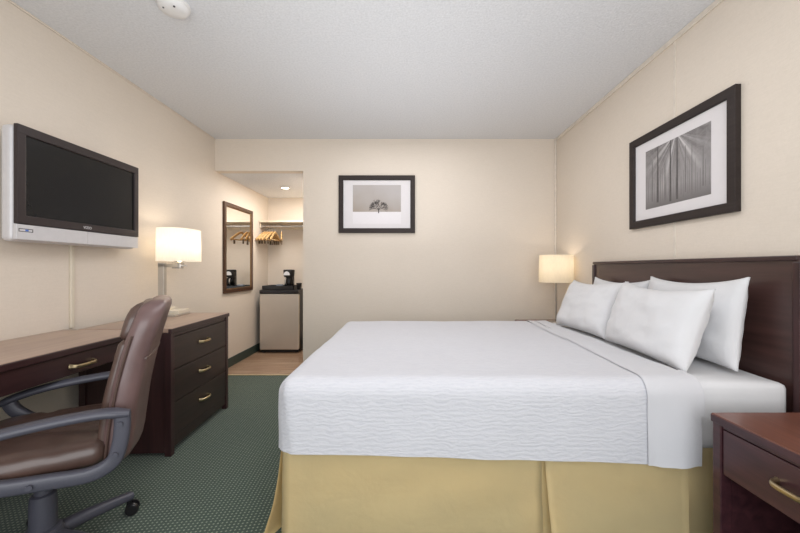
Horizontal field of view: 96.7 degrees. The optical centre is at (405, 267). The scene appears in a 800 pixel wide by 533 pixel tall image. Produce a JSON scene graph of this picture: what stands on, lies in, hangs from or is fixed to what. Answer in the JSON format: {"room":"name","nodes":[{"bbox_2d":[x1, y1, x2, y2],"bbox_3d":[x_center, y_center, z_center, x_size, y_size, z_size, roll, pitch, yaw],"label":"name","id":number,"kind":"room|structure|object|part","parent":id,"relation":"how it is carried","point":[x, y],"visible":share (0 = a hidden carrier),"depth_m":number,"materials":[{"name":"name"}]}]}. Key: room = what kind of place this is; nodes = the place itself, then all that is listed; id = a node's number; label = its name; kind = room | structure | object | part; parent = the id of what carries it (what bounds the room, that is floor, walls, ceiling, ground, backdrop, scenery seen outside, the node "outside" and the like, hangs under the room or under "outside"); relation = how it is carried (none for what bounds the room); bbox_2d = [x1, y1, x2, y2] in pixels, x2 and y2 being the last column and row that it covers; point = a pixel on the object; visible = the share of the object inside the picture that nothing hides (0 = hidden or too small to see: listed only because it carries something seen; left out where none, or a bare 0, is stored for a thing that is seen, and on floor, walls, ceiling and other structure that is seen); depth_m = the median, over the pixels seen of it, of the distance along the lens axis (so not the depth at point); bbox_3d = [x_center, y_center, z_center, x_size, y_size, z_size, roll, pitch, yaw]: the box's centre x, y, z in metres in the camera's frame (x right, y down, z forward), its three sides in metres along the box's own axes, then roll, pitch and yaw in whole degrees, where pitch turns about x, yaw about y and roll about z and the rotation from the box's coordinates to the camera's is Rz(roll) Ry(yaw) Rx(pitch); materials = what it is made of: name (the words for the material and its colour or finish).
{"room":"hotel room","nodes":[
{"label":"hotel room","id":0,"kind":"room"},
{"bbox_2d":[0,0,267,420],"bbox_3d":[-2.025,-0.114,2.095,0.100,2.440,5.990,0,0,0],"label":"wall","id":1,"kind":"structure","parent":0,"point":[50,86],"depth_m":2.33,"materials":[{"name":"beige paint"}]},
{"bbox_2d":[2,123,138,248],"bbox_3d":[-1.910,-0.410,2.074,0.129,0.562,0.774,0,0,0],"label":"television","id":2,"kind":"object","parent":1,"relation":"attached to","point":[55,190],"visible":1,"depth_m":1.93,"materials":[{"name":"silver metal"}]},
{"bbox_2d":[69,245,74,327],"bbox_3d":[-1.968,0.107,2.098,0.014,0.493,0.025,0,0,0],"label":"cord cover","id":3,"kind":"object","parent":1,"relation":"attached to","point":[71,247],"visible":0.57,"depth_m":2.09,"materials":[{"name":"beige plastic"}]},
{"bbox_2d":[7,0,215,139],"bbox_3d":[-1.970,-1.328,1.390,0.010,0.012,4.580,0,0,0],"label":"trim","id":4,"kind":"structure","parent":1,"relation":"attached to","point":[10,1],"depth_m":2.25,"materials":[{"name":"beige paint"}]},
{"bbox_2d":[223,201,252,293],"bbox_3d":[-1.963,-0.222,4.190,0.024,1.000,0.710,0,0,0],"label":"wall mirror","id":5,"kind":"object","parent":1,"relation":"attached to","point":[237,220],"visible":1,"depth_m":4.15,"materials":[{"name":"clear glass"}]},
{"bbox_2d":[228,343,259,367],"bbox_3d":[-1.969,1.056,2.089,0.012,0.100,5.978,0,0,0],"label":"baseboard","id":6,"kind":"structure","parent":1,"relation":"attached to","point":[233,360],"depth_m":4.30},
{"bbox_2d":[0,348,302,532],"bbox_3d":[-0.212,1.156,2.145,3.726,0.100,6.090,0,0,0],"label":"floor","id":7,"kind":"structure","parent":0,"point":[221,477],"depth_m":1.86,"materials":[{"name":"green carpet"}]},
{"bbox_2d":[0,330,122,396],"bbox_3d":[-1.718,0.730,1.416,0.508,0.752,1.272,0,0,0],"label":"desk","id":8,"kind":"object","parent":7,"relation":"on","point":[26,362],"visible":0.85,"depth_m":1.58,"materials":[{"name":"laminate"}]},
{"bbox_3d":[-1.483,0.441,1.645,0.038,0.024,0.130,0,0,0],"label":"handle","id":9,"kind":"part","parent":8,"relation":"part of","materials":[{"name":"gold metal"}]},
{"bbox_2d":[0,295,171,532],"bbox_3d":[-1.327,0.613,1.346,0.752,0.986,0.658,0,0,-30],"label":"office chair","id":10,"kind":"object","parent":7,"relation":"on","point":[41,453],"visible":1,"depth_m":1.27,"materials":[{"name":"brown leather"}]},
{"bbox_3d":[-1.373,0.641,1.320,0.492,0.109,0.497,0,0,-30],"label":"seat","id":11,"kind":"part","parent":10,"relation":"part of","materials":[{"name":"brown leather"}]},
{"bbox_3d":[-1.462,0.595,1.585,0.529,0.236,0.058,0,0,-30],"label":"armrest","id":12,"kind":"part","parent":10,"relation":"part of","materials":[{"name":"plastic"}]},
{"bbox_3d":[-1.188,0.595,1.109,0.529,0.236,0.058,0,0,-30],"label":"armrest","id":13,"kind":"part","parent":10,"relation":"part of","materials":[{"name":"plastic"}]},
{"bbox_3d":[-1.181,1.013,1.318,0.259,0.061,0.059,0,0,4],"label":"leg","id":14,"kind":"part","parent":10,"relation":"part of","materials":[{"name":"plastic"}]},
{"bbox_3d":[-1.290,1.013,1.492,0.059,0.061,0.259,0,0,22],"label":"leg","id":15,"kind":"part","parent":10,"relation":"part of","materials":[{"name":"plastic"}]},
{"bbox_2d":[97,340,124,440],"bbox_3d":[-1.140,0.456,1.453,0.118,0.393,0.426,0,0,-30],"label":"cushion","id":16,"kind":"object","parent":10,"relation":"on","point":[102,427],"depth_m":1.27,"materials":[{"name":"brown leather"}]},
{"bbox_2d":[120,298,152,339],"bbox_3d":[-1.095,0.200,1.480,0.094,0.136,0.390,0,0,-30],"label":"cushion","id":17,"kind":"object","parent":10,"relation":"on","point":[145,308],"depth_m":1.32,"materials":[{"name":"brown leather"}]},
{"bbox_3d":[-1.094,0.411,1.482,0.198,0.582,0.462,0,0,-30],"label":"backrest","id":18,"kind":"part","parent":10,"relation":"part of","materials":[{"name":"leather"}]},
{"bbox_2d":[78,313,228,456],"bbox_3d":[-1.638,0.730,2.444,0.554,0.752,0.752,0,0,-3],"label":"dresser","id":19,"kind":"object","parent":7,"relation":"on","point":[189,383],"visible":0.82,"depth_m":2.21,"materials":[{"name":"laminate"}]},
{"bbox_3d":[-1.879,0.745,2.079,0.038,0.722,0.034,0,0,-3],"label":"leg","id":20,"kind":"part","parent":19,"relation":"part of","materials":[{"name":"brown wood"}]},
{"bbox_3d":[-1.636,0.735,2.092,0.455,0.706,0.022,0,0,-3],"label":"panel","id":21,"kind":"part","parent":19,"relation":"part of","materials":[{"name":"brown wood"}]},
{"bbox_3d":[-1.396,0.745,2.101,0.038,0.722,0.034,0,0,-3],"label":"leg","id":22,"kind":"part","parent":19,"relation":"part of","materials":[{"name":"brown wood"}]},
{"bbox_2d":[155,227,200,316],"bbox_3d":[-1.762,0.028,2.757,0.250,0.652,0.372,0,0,-3],"label":"desk lamp","id":23,"kind":"object","parent":19,"relation":"on","point":[175,245],"visible":0.9,"depth_m":2.62,"materials":[{"name":"white fabric"}]},
{"bbox_3d":[-1.775,0.152,2.593,0.040,0.380,0.036,0,0,-3],"label":"post","id":24,"kind":"part","parent":23,"relation":"part of","materials":[{"name":"silver metal"}]},
{"bbox_3d":[-1.779,-0.019,2.683,0.040,0.026,0.215,0,0,-3],"label":"arm","id":25,"kind":"part","parent":23,"relation":"part of","materials":[{"name":"silver metal"}]},
{"bbox_3d":[-1.763,-0.174,2.771,0.250,0.247,0.344,0,0,-3],"label":"lamp shade","id":26,"kind":"part","parent":23,"relation":"part of","materials":[{"name":"white fabric"}]},
{"bbox_2d":[172,262,186,268],"bbox_3d":[-1.758,-0.021,2.771,0.099,0.050,0.050,0,0,-3],"label":"switch","id":27,"kind":"object","parent":23,"relation":"attached to","point":[179,265],"depth_m":2.75,"materials":[{"name":"silver metal"}]},
{"bbox_3d":[-1.411,0.397,2.454,0.020,0.025,0.672,0,0,-3],"label":"rail","id":28,"kind":"part","parent":19,"relation":"part of","materials":[{"name":"brown wood"}]},
{"bbox_3d":[-1.412,1.034,2.454,0.022,0.065,0.672,0,0,-3],"label":"kick rail","id":29,"kind":"part","parent":19,"relation":"part of","materials":[{"name":"brown wood"}]},
{"bbox_3d":[-1.625,0.509,2.444,0.458,0.194,0.666,0,0,-3],"label":"drawer","id":30,"kind":"part","parent":19,"relation":"part of","materials":[{"name":"brown wood"}]},
{"bbox_3d":[-1.625,0.706,2.444,0.458,0.192,0.666,0,0,-3],"label":"drawer","id":31,"kind":"part","parent":19,"relation":"part of","materials":[{"name":"brown wood"}]},
{"bbox_3d":[-1.625,0.902,2.444,0.458,0.192,0.666,0,0,-3],"label":"drawer","id":32,"kind":"part","parent":19,"relation":"part of","materials":[{"name":"brown wood"}]},
{"bbox_3d":[-1.380,0.497,2.454,0.038,0.024,0.120,0,0,-3],"label":"handle","id":33,"kind":"part","parent":19,"relation":"part of","materials":[{"name":"gold metal"}]},
{"bbox_3d":[-1.380,0.694,2.454,0.038,0.024,0.120,0,0,-3],"label":"handle","id":34,"kind":"part","parent":19,"relation":"part of","materials":[{"name":"gold metal"}]},
{"bbox_3d":[-1.380,0.890,2.454,0.038,0.024,0.120,0,0,-3],"label":"handle","id":35,"kind":"part","parent":19,"relation":"part of","materials":[{"name":"gold metal"}]},
{"bbox_3d":[-1.428,0.745,2.807,0.038,0.722,0.034,0,0,-3],"label":"leg","id":36,"kind":"part","parent":19,"relation":"part of","materials":[{"name":"brown wood"}]},
{"bbox_2d":[228,374,289,375],"bbox_3d":[-1.520,1.103,3.676,0.910,0.006,0.032,0,0,0],"label":"trim","id":37,"kind":"structure","parent":7,"relation":"on","point":[228,374],"depth_m":3.68,"materials":[{"name":"gold metal"}]},
{"bbox_2d":[260,288,302,351],"bbox_3d":[-1.648,0.695,4.842,0.508,0.822,0.456,0,0,0],"label":"mini fridge","id":38,"kind":"object","parent":7,"relation":"on","point":[281,311],"visible":0.81,"depth_m":4.62,"materials":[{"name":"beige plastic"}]},
{"bbox_2d":[262,285,296,289],"bbox_3d":[-1.671,0.258,4.790,0.418,0.052,0.280,0,0,0],"label":"serving tray","id":39,"kind":"object","parent":38,"relation":"on","point":[265,287],"visible":0.78,"depth_m":4.65,"materials":[{"name":"black plastic"}]},
{"bbox_2d":[283,269,294,285],"bbox_3d":[-1.570,0.146,4.775,0.148,0.254,0.161,0,0,0],"label":"coffee maker","id":40,"kind":"object","parent":39,"relation":"on","point":[288,273],"visible":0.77,"depth_m":4.73,"materials":[{"name":"black plastic"}]},
{"bbox_3d":[-1.648,1.079,4.650,0.480,0.030,0.020,0,0,0],"label":"kick plate","id":41,"kind":"part","parent":38,"relation":"part of","materials":[{"name":"black plastic"}]},
{"bbox_3d":[-1.648,0.310,4.843,0.508,0.052,0.454,0,0,0],"label":"panel","id":42,"kind":"part","parent":38,"relation":"part of","materials":[{"name":"black plastic"}]},
{"bbox_2d":[296,283,301,289],"bbox_3d":[-1.418,0.241,4.720,0.072,0.085,0.072,0,0,0],"label":"cup","id":43,"kind":"object","parent":38,"relation":"on","point":[299,285],"visible":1,"depth_m":4.69,"materials":[{"name":"black plastic"}]},
{"bbox_2d":[264,255,799,532],"bbox_3d":[0.488,0.528,2.138,2.126,1.155,1.572,0,0,0],"label":"bed","id":44,"kind":"object","parent":7,"relation":"on","point":[314,493],"visible":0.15,"depth_m":1.37,"materials":[{"name":"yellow fabric"}]},
{"bbox_3d":[-0.529,0.885,2.143,0.090,0.418,1.504,0,0,0],"label":"skirt panel","id":45,"kind":"part","parent":44,"relation":"part of","materials":[{"name":"yellow fabric"}]},
{"bbox_3d":[0.024,0.885,1.368,1.003,0.418,0.024,0,0,0],"label":"skirt panel","id":46,"kind":"part","parent":44,"relation":"part of","materials":[{"name":"yellow fabric"}]},
{"bbox_2d":[278,321,647,463],"bbox_3d":[0.230,0.583,2.135,1.474,0.323,1.582,0,0,0],"label":"bedspread","id":47,"kind":"object","parent":44,"relation":"on","point":[478,390],"visible":1,"depth_m":1.35,"materials":[{"name":"white fabric"}]},
{"bbox_2d":[556,280,628,339],"bbox_3d":[1.255,0.262,2.460,0.225,0.360,0.634,0,0,-4],"label":"pillow","id":48,"kind":"object","parent":44,"relation":"on","point":[584,307],"visible":0.88,"depth_m":2.32,"materials":[{"name":"white fabric"}]},
{"bbox_3d":[1.521,0.541,2.849,0.052,1.130,0.027,0,0,0],"label":"post","id":49,"kind":"part","parent":44,"relation":"part of","materials":[{"name":"brown wood"}]},
{"bbox_2d":[526,320,704,468],"bbox_3d":[1.021,0.584,2.134,0.218,0.332,1.627,0,0,0],"label":"sheet","id":50,"kind":"object","parent":44,"relation":"on","point":[675,398],"visible":0.84,"depth_m":1.34,"materials":[{"name":"white fabric"}]},
{"bbox_3d":[0.811,0.885,1.367,0.558,0.418,0.024,0,0,0],"label":"skirt panel","id":51,"kind":"part","parent":44,"relation":"part of","materials":[{"name":"yellow fabric"}]},
{"bbox_2d":[593,277,649,288],"bbox_3d":[1.424,0.254,2.410,0.133,0.374,0.600,0,0,-3],"label":"pillow","id":52,"kind":"object","parent":44,"relation":"on","point":[597,281],"visible":0.12,"depth_m":2.40,"materials":[{"name":"white fabric"}]},
{"bbox_3d":[0.509,0.576,2.135,1.965,0.269,1.528,0,0,0],"label":"mattress","id":53,"kind":"part","parent":44,"relation":"part of","materials":[{"name":"white fabric"}]},
{"bbox_2d":[606,281,715,371],"bbox_3d":[1.236,0.261,1.805,0.222,0.363,0.654,0,0,5],"label":"pillow","id":54,"kind":"object","parent":44,"relation":"on","point":[668,327],"visible":1,"depth_m":1.61,"materials":[{"name":"white fabric"}]},
{"bbox_3d":[1.521,-0.039,2.110,0.052,0.020,1.490,0,0,0],"label":"rail","id":55,"kind":"part","parent":44,"relation":"part of","materials":[{"name":"brown wood"}]},
{"bbox_3d":[1.524,0.361,2.110,0.035,0.790,1.490,0,0,0],"label":"headboard","id":56,"kind":"part","parent":44,"relation":"part of","materials":[{"name":"brown wood"}]},
{"bbox_2d":[648,276,750,371],"bbox_3d":[1.410,0.239,1.790,0.152,0.404,0.630,0,0,3],"label":"pillow","id":57,"kind":"object","parent":44,"relation":"on","point":[721,341],"visible":0.37,"depth_m":1.53,"materials":[{"name":"white fabric"}]},
{"bbox_3d":[1.268,0.885,1.398,0.365,0.418,0.027,0,0,0],"label":"skirt panel","id":58,"kind":"part","parent":44,"relation":"part of","materials":[{"name":"yellow fabric"}]},
{"bbox_3d":[1.521,0.541,1.365,0.052,1.130,0.027,0,0,0],"label":"post","id":59,"kind":"part","parent":44,"relation":"part of","materials":[{"name":"brown wood"}]},
{"bbox_2d":[711,413,799,532],"bbox_3d":[1.294,0.806,1.008,0.507,0.600,0.485,0,0,0],"label":"nightstand","id":60,"kind":"object","parent":7,"relation":"on","point":[756,456],"visible":1,"depth_m":1.16,"materials":[{"name":"brown wood"}]},
{"bbox_3d":[1.092,0.820,1.229,0.040,0.572,0.032,0,0,0],"label":"leg","id":61,"kind":"part","parent":60,"relation":"part of","materials":[{"name":"brown wood"}]},
{"bbox_3d":[1.090,0.540,1.008,0.024,0.012,0.411,0,0,0],"label":"rail","id":62,"kind":"part","parent":60,"relation":"part of","materials":[{"name":"brown wood"}]},
{"bbox_3d":[1.282,0.625,1.008,0.411,0.152,0.403,0,0,0],"label":"drawer","id":63,"kind":"part","parent":60,"relation":"part of","materials":[{"name":"brown wood"}]},
{"bbox_3d":[1.319,0.785,1.227,0.435,0.502,0.020,0,0,0],"label":"panel","id":64,"kind":"part","parent":60,"relation":"part of","materials":[{"name":"brown wood"}]},
{"bbox_3d":[1.059,0.618,0.978,0.038,0.024,0.125,0,0,0],"label":"handle","id":65,"kind":"part","parent":60,"relation":"part of","materials":[{"name":"gold metal"}]},
{"bbox_3d":[1.294,0.806,3.258,0.507,0.600,0.485,0,0,0],"label":"nightstand","id":66,"kind":"object","parent":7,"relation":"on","visible":0},
{"bbox_2d":[539,255,573,322],"bbox_3d":[1.392,0.194,3.300,0.304,0.625,0.304,0,0,0],"label":"table lamp","id":67,"kind":"object","parent":66,"relation":"on","point":[555,269],"visible":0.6,"depth_m":3.18,"materials":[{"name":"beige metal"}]},
{"bbox_3d":[1.392,0.006,3.300,0.304,0.251,0.304,0,0,0],"label":"lamp shade","id":68,"kind":"part","parent":67,"relation":"part of","materials":[{"name":"beige fabric"}]},
{"bbox_2d":[220,173,302,197],"bbox_3d":[-1.520,-1.054,4.485,1.110,0.100,1.410,0,0,0],"label":"ceiling","id":69,"kind":"structure","parent":0,"point":[268,185],"depth_m":4.18,"materials":[{"name":"beige paint"}]},
{"bbox_2d":[268,198,302,287],"bbox_3d":[-1.520,0.051,5.140,1.110,2.110,0.100,0,0,0],"label":"wall","id":70,"kind":"structure","parent":0,"point":[288,255],"depth_m":5.09,"materials":[{"name":"beige paint"}]},
{"bbox_2d":[259,221,302,229],"bbox_3d":[-1.520,-0.590,4.929,0.908,0.092,0.319,0,0,0],"label":"wall shelf","id":71,"kind":"object","parent":70,"relation":"attached to","point":[261,222],"visible":0.43,"depth_m":4.95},
{"bbox_2d":[12,0,714,138],"bbox_3d":[-0.212,-1.384,1.440,3.726,0.100,4.680,0,0,0],"label":"ceiling","id":72,"kind":"structure","parent":0,"point":[234,69],"depth_m":2.23,"materials":[{"name":"white paint"}]},
{"bbox_2d":[155,0,190,18],"bbox_3d":[-1.175,-1.312,1.800,0.152,0.044,0.152,0,0,0],"label":"smoke detector","id":73,"kind":"object","parent":72,"relation":"attached to","point":[177,9],"visible":1,"depth_m":1.78,"materials":[{"name":"white plastic"}]},
{"bbox_2d":[215,139,553,361],"bbox_3d":[-0.162,-0.114,3.730,3.626,2.440,0.100,0,0,0],"label":"wall","id":74,"kind":"structure","parent":0,"point":[484,208],"depth_m":3.68,"materials":[{"name":"beige paint"}]},
{"bbox_2d":[339,175,414,232],"bbox_3d":[-0.300,-0.657,3.666,0.785,0.590,0.028,0,0,0],"label":"framed picture","id":75,"kind":"object","parent":74,"relation":"attached to","point":[367,203],"visible":1,"depth_m":3.67},
{"bbox_2d":[353,185,400,223],"bbox_3d":[-0.300,-0.656,3.667,0.496,0.398,0.001,0,0,0],"label":"print","id":76,"kind":"object","parent":75,"relation":"attached to","point":[372,204],"depth_m":3.67},
{"bbox_2d":[554,138,556,319],"bbox_3d":[1.540,-0.114,3.669,0.022,2.440,0.022,0,0,0],"label":"trim","id":77,"kind":"structure","parent":74,"relation":"attached to","point":[555,141],"depth_m":3.66,"materials":[{"name":"beige paint"}]},
{"bbox_2d":[557,0,799,312],"bbox_3d":[1.601,-0.114,1.390,0.100,2.440,4.580,0,0,0],"label":"wall","id":78,"kind":"structure","parent":0,"point":[754,45],"depth_m":1.82,"materials":[{"name":"beige paint"}]},
{"bbox_2d":[556,0,723,140],"bbox_3d":[1.545,-1.319,1.390,0.012,0.030,4.580,0,0,0],"label":"trim","id":79,"kind":"structure","parent":78,"relation":"attached to","point":[715,3],"depth_m":2.23,"materials":[{"name":"beige paint"}]},
{"bbox_2d":[673,41,675,258],"bbox_3d":[1.549,-0.114,2.054,0.004,2.440,0.018,0,0,0],"label":"trim","id":80,"kind":"structure","parent":78,"relation":"attached to","point":[674,43],"depth_m":2.05,"materials":[{"name":"beige paint"}]},
{"bbox_2d":[629,84,740,229],"bbox_3d":[1.537,-0.558,2.040,0.028,0.590,0.785,0,0,0],"label":"framed picture","id":81,"kind":"object","parent":78,"relation":"attached to","point":[688,167],"visible":1,"depth_m":1.93},
{"bbox_2d":[646,121,710,209],"bbox_3d":[1.538,-0.558,2.040,0.001,0.370,0.490,0,0,0],"label":"print","id":82,"kind":"object","parent":81,"relation":"attached to","point":[678,167],"depth_m":2.00},
{"bbox_3d":[-1.015,0.051,4.435,0.100,2.110,1.310,0,0,0],"label":"wall","id":83,"kind":"structure","parent":0,"visible":0},
{"bbox_2d":[261,224,302,227],"bbox_3d":[-1.520,-0.566,4.830,0.870,0.052,0.051,0,0,0],"label":"closet rod","id":84,"kind":"object","parent":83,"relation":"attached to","point":[262,225],"visible":0.56,"depth_m":4.82,"materials":[{"name":"silver metal"}]},
{"bbox_2d":[255,225,270,244],"bbox_3d":[-1.912,-0.453,4.830,0.018,0.264,0.390,0,0,14],"label":"clothes hanger","id":85,"kind":"object","parent":84,"relation":"hanging from","point":[264,225],"visible":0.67,"depth_m":4.71,"materials":[{"name":"brown wood"}]},
{"bbox_2d":[258,226,273,244],"bbox_3d":[-1.880,-0.453,4.830,0.018,0.264,0.390,0,0,13],"label":"clothes hanger","id":86,"kind":"object","parent":84,"relation":"hanging from","point":[263,234],"visible":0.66,"depth_m":4.73,"materials":[{"name":"brown wood"}]},
{"bbox_2d":[261,228,276,244],"bbox_3d":[-1.847,-0.453,4.830,0.018,0.264,0.390,0,0,11],"label":"clothes hanger","id":87,"kind":"object","parent":84,"relation":"hanging from","point":[267,233],"visible":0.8,"depth_m":4.75,"materials":[{"name":"brown wood"}]},
{"bbox_2d":[265,226,277,244],"bbox_3d":[-1.812,-0.453,4.830,0.018,0.264,0.390,0,0,7],"label":"clothes hanger","id":88,"kind":"object","parent":84,"relation":"hanging from","point":[272,232],"visible":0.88,"depth_m":4.76,"materials":[{"name":"brown wood"}]},
{"bbox_2d":[270,229,280,244],"bbox_3d":[-1.772,-0.453,4.830,0.018,0.264,0.390,0,0,0],"label":"clothes hanger","id":89,"kind":"object","parent":84,"relation":"hanging from","point":[275,232],"visible":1,"depth_m":4.80,"materials":[{"name":"brown wood"}]}
]}

